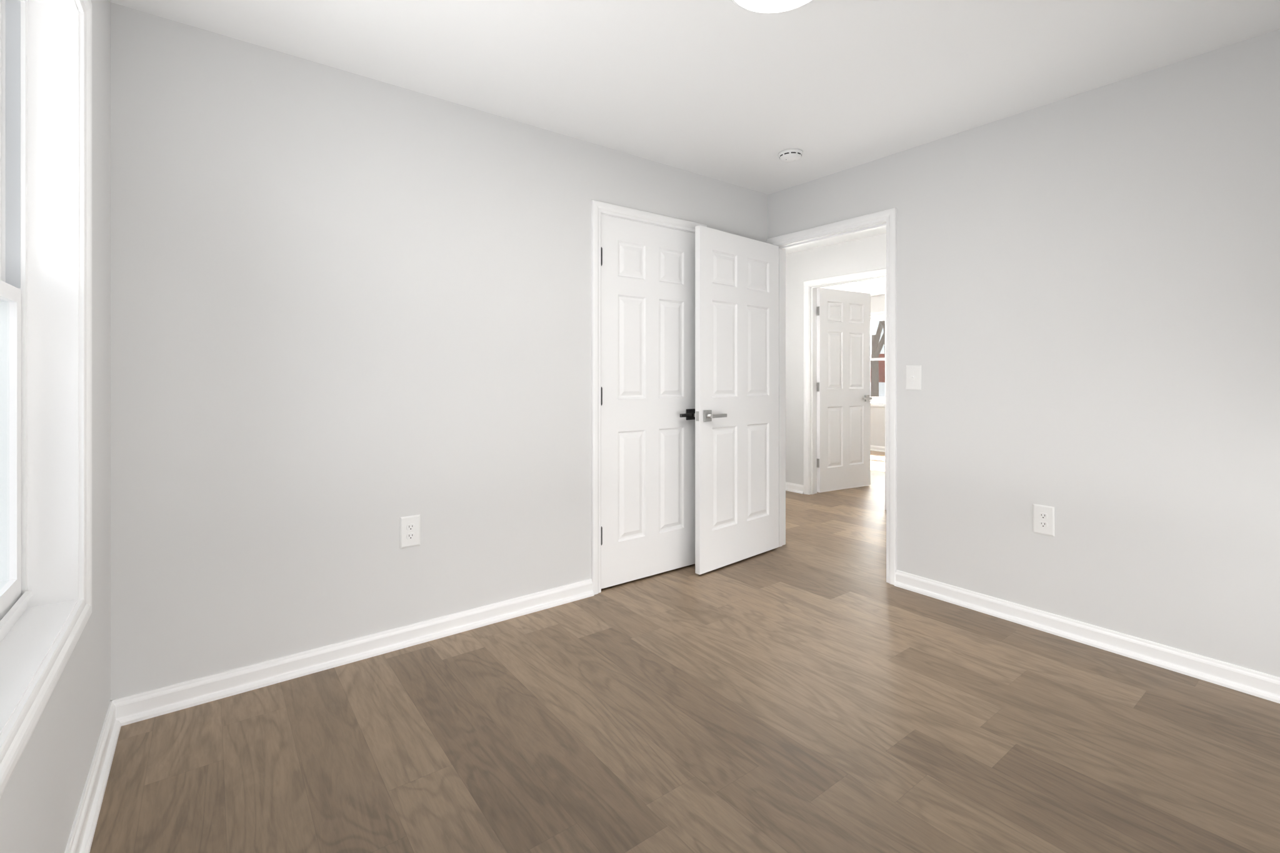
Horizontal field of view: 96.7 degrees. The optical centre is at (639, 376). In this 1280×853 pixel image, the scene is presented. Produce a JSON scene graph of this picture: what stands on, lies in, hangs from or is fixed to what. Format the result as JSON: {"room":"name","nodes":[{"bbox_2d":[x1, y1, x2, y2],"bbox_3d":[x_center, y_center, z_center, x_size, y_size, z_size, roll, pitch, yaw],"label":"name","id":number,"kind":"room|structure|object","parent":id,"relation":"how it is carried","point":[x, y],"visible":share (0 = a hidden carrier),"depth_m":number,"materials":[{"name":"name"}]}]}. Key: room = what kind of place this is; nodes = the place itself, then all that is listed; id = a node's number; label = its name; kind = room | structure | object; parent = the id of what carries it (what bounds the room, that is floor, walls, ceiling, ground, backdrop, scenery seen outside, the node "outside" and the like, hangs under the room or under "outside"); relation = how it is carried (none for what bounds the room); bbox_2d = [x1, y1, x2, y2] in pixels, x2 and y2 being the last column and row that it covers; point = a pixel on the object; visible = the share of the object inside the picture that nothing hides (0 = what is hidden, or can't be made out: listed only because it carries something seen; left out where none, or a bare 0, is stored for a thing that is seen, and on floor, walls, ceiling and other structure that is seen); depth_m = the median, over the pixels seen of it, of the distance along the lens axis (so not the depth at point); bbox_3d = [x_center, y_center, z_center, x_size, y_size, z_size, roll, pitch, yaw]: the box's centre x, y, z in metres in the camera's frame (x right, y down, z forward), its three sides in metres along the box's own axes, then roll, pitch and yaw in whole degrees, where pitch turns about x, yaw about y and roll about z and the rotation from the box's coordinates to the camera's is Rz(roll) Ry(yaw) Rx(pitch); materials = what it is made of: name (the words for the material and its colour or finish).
{"room":"empty bedroom","nodes":[
{"label":"empty bedroom","id":0,"kind":"room"},
{"bbox_2d":[0,0,110,852],"bbox_3d":[-1.171,-0.042,0.931,0.220,2.413,3.760,0,0,-37],"label":"wall","id":1,"kind":"structure","parent":0,"point":[39,802],"depth_m":1.62,"materials":[{"name":"grey paint"}]},
{"bbox_2d":[0,0,32,643],"bbox_3d":[-1.250,-0.177,1.019,0.087,1.495,0.870,0,0,-37],"label":"window","id":2,"kind":"structure","parent":1,"relation":"in","point":[14,595],"depth_m":1.34,"materials":[{"name":"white glass"}]},
{"bbox_2d":[0,0,78,735],"bbox_3d":[-1.190,-0.177,1.064,0.088,1.499,0.874,0,0,-37],"label":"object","id":3,"kind":"object","parent":1,"relation":"attached to","point":[53,25],"visible":0.91,"depth_m":1.40,"materials":[{"name":"white paint"}]},
{"bbox_2d":[0,0,91,798],"bbox_3d":[-1.147,-0.177,1.097,0.019,1.597,0.972,0,0,-37],"label":"window trim","id":4,"kind":"structure","parent":1,"relation":"in","point":[16,734],"depth_m":1.44,"materials":[{"name":"white paint"}]},
{"bbox_2d":[64,700,121,852],"bbox_3d":[-0.880,1.123,0.754,0.029,0.083,2.895,0,0,-37],"label":"baseboard","id":5,"kind":"structure","parent":1,"relation":"attached to","point":[81,836],"depth_m":1.54,"materials":[{"name":"white paint"}]},
{"bbox_2d":[110,2,768,700],"bbox_3d":[-0.477,-0.042,2.949,3.325,2.413,0.115,0,0,-37],"label":"wall","id":6,"kind":"structure","parent":0,"point":[345,305],"depth_m":2.29,"materials":[{"name":"grey paint"}]},
{"bbox_2d":[112,578,594,726],"bbox_3d":[-1.005,1.123,2.458,1.891,0.083,0.029,0,0,-37],"label":"baseboard","id":7,"kind":"structure","parent":6,"relation":"attached to","point":[137,707],"depth_m":2.27,"materials":[{"name":"white paint"}]},
{"bbox_2d":[400,514,420,548],"bbox_3d":[-0.999,0.676,2.475,0.084,0.134,0.009,0,0,-37],"label":"outlet","id":8,"kind":"object","parent":6,"relation":"attached to","point":[410,526],"visible":1,"depth_m":2.47,"materials":[{"name":"white plastic"}]},
{"bbox_2d":[601,214,694,588],"bbox_3d":[0.075,0.138,3.284,0.722,2.030,0.091,0,0,-37],"label":"closet door","id":9,"kind":"structure","parent":6,"relation":"in","point":[648,270],"depth_m":3.27,"materials":[{"name":"white paint"}]},
{"bbox_2d":[601,213,694,233],"bbox_3d":[0.038,0.139,3.340,0.734,2.053,0.115,0,0,-37],"label":"door frame","id":10,"kind":"structure","parent":6,"relation":"attached to","point":[601,213],"depth_m":3.27,"materials":[{"name":"white paint"}]},
{"bbox_2d":[591,200,706,594],"bbox_3d":[0.079,0.113,3.287,0.838,2.105,0.019,0,0,-37],"label":"trim","id":11,"kind":"structure","parent":6,"relation":"attached to","point":[597,207],"depth_m":3.04,"materials":[{"name":"white paint"}]},
{"bbox_2d":[89,450,1279,852],"bbox_3d":[1.485,1.225,4.709,9.020,0.120,6.565,0,0,-37],"label":"floor","id":12,"kind":"structure","parent":0,"point":[790,697],"depth_m":1.82,"materials":[{"name":"wood"}]},
{"bbox_2d":[110,0,1279,296],"bbox_3d":[1.485,-1.308,4.709,9.020,0.120,6.565,0,0,-37],"label":"ceiling","id":13,"kind":"structure","parent":0,"point":[716,89],"depth_m":2.22,"materials":[{"name":"white paint"}]},
{"bbox_2d":[731,0,813,14],"bbox_3d":[0.428,-1.225,1.744,0.330,0.047,0.330,0,0,-37],"label":"light","id":14,"kind":"object","parent":13,"relation":"attached to","point":[767,7],"visible":1,"depth_m":1.85,"materials":[{"name":"white glass"}]},
{"bbox_2d":[778,148,802,162],"bbox_3d":[0.842,-1.228,3.181,0.132,0.040,0.132,0,0,-37],"label":"smoke detector","id":15,"kind":"object","parent":13,"relation":"attached to","point":[789,155],"visible":1,"depth_m":3.14,"materials":[{"name":"white plastic"}]},
{"bbox_2d":[785,233,886,484],"bbox_3d":[1.740,-0.042,5.593,0.115,2.413,5.165,0,0,-37],"label":"wall","id":16,"kind":"structure","parent":0,"point":[867,254],"depth_m":5.67,"materials":[{"name":"grey paint"}]},
{"bbox_2d":[785,481,803,493],"bbox_3d":[1.369,1.123,5.962,0.029,0.083,0.828,0,0,-37],"label":"baseboard","id":17,"kind":"structure","parent":16,"relation":"attached to","point":[790,487],"depth_m":5.71,"materials":[{"name":"white paint"}]},
{"bbox_2d":[816,287,871,492],"bbox_3d":[2.099,0.138,5.845,0.788,2.030,0.147,0,0,-31],"label":"room door","id":18,"kind":"structure","parent":16,"relation":"in","point":[843,384],"depth_m":5.81,"materials":[{"name":"white paint"}]},
{"bbox_2d":[803,268,886,509],"bbox_3d":[1.943,0.113,5.310,0.134,2.105,0.904,0,0,-37],"label":"door frame","id":19,"kind":"structure","parent":16,"relation":"attached to","point":[882,272],"depth_m":5.60,"materials":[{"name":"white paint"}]},
{"bbox_2d":[870,295,884,446],"bbox_3d":[4.297,-0.042,8.233,0.220,2.413,4.280,0,0,-37],"label":"wall","id":20,"kind":"structure","parent":0,"point":[877,303],"depth_m":8.84,"materials":[{"name":"grey paint"}]},
{"bbox_2d":[870,311,884,407],"bbox_3d":[3.878,-0.260,8.719,0.179,1.472,1.052,0,0,-37],"label":"window","id":21,"kind":"structure","parent":20,"relation":"in","point":[874,399],"depth_m":8.90,"materials":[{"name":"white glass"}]},
{"bbox_2d":[870,445,884,452],"bbox_3d":[4.197,1.123,8.158,0.029,0.083,4.050,0,0,-37],"label":"baseboard","id":22,"kind":"structure","parent":20,"relation":"attached to","point":[874,448],"depth_m":8.83,"materials":[{"name":"white paint"}]},
{"bbox_2d":[768,28,1279,677],"bbox_3d":[1.272,-0.042,3.489,0.115,2.413,4.650,0,0,-37],"label":"wall","id":23,"kind":"structure","parent":0,"point":[1088,282],"depth_m":2.44,"materials":[{"name":"grey paint"}]},
{"bbox_2d":[693,225,778,574],"bbox_3d":[0.634,0.138,3.586,0.808,2.030,0.147,0,0,-42],"label":"entry door","id":24,"kind":"structure","parent":23,"relation":"in","point":[736,415],"depth_m":3.53,"materials":[{"name":"white paint"}]},
{"bbox_2d":[766,207,896,584],"bbox_3d":[1.194,0.113,3.576,0.134,2.105,0.924,0,0,-37],"label":"door frame","id":25,"kind":"structure","parent":23,"relation":"attached to","point":[890,215],"depth_m":3.21,"materials":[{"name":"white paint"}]},
{"bbox_2d":[906,365,921,389],"bbox_3d":[1.486,0.007,3.096,0.019,0.134,0.084,0,0,-37],"label":"switch","id":26,"kind":"object","parent":23,"relation":"attached to","point":[913,372],"visible":1,"depth_m":3.10,"materials":[{"name":"white plastic"}]},
{"bbox_2d":[1033,503,1054,536],"bbox_3d":[1.856,0.662,2.617,0.009,0.134,0.084,0,0,-37],"label":"outlet","id":27,"kind":"object","parent":23,"relation":"attached to","point":[1043,515],"visible":1,"depth_m":2.61,"materials":[{"name":"white plastic"}]},
{"bbox_2d":[894,570,1279,703],"bbox_3d":[2.022,1.123,2.382,0.029,0.083,1.979,0,0,-37],"label":"baseboard","id":28,"kind":"structure","parent":23,"relation":"attached to","point":[1265,686],"depth_m":2.42,"materials":[{"name":"white paint"}]},
{"label":"outside","id":29,"kind":"structure","parent":0,"visible":0},
{"bbox_3d":[19.582,1.765,20.745,39.200,0.100,34.000,0,0,-37],"label":"ground","id":30,"kind":"structure","parent":29,"visible":0},
{"bbox_2d":[870,320,884,396],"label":"window","id":31,"kind":"structure","parent":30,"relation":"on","point":[877,347],"depth_m":20.43,"materials":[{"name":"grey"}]},
{"bbox_2d":[870,353,884,382],"bbox_3d":[23.025,0.240,27.125,10.400,2.950,36.000,0,0,-37],"label":"building","id":32,"kind":"structure","parent":30,"relation":"on","point":[881,362],"depth_m":31.51,"materials":[{"name":"brick"}]},
{"bbox_2d":[870,382,884,397],"bbox_3d":[10.904,0.986,22.005,2.340,1.442,8.900,0,0,-37],"label":"cars","id":33,"kind":"object","parent":30,"relation":"on","point":[881,385],"visible":0.02,"depth_m":22.71,"materials":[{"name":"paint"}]}
]}

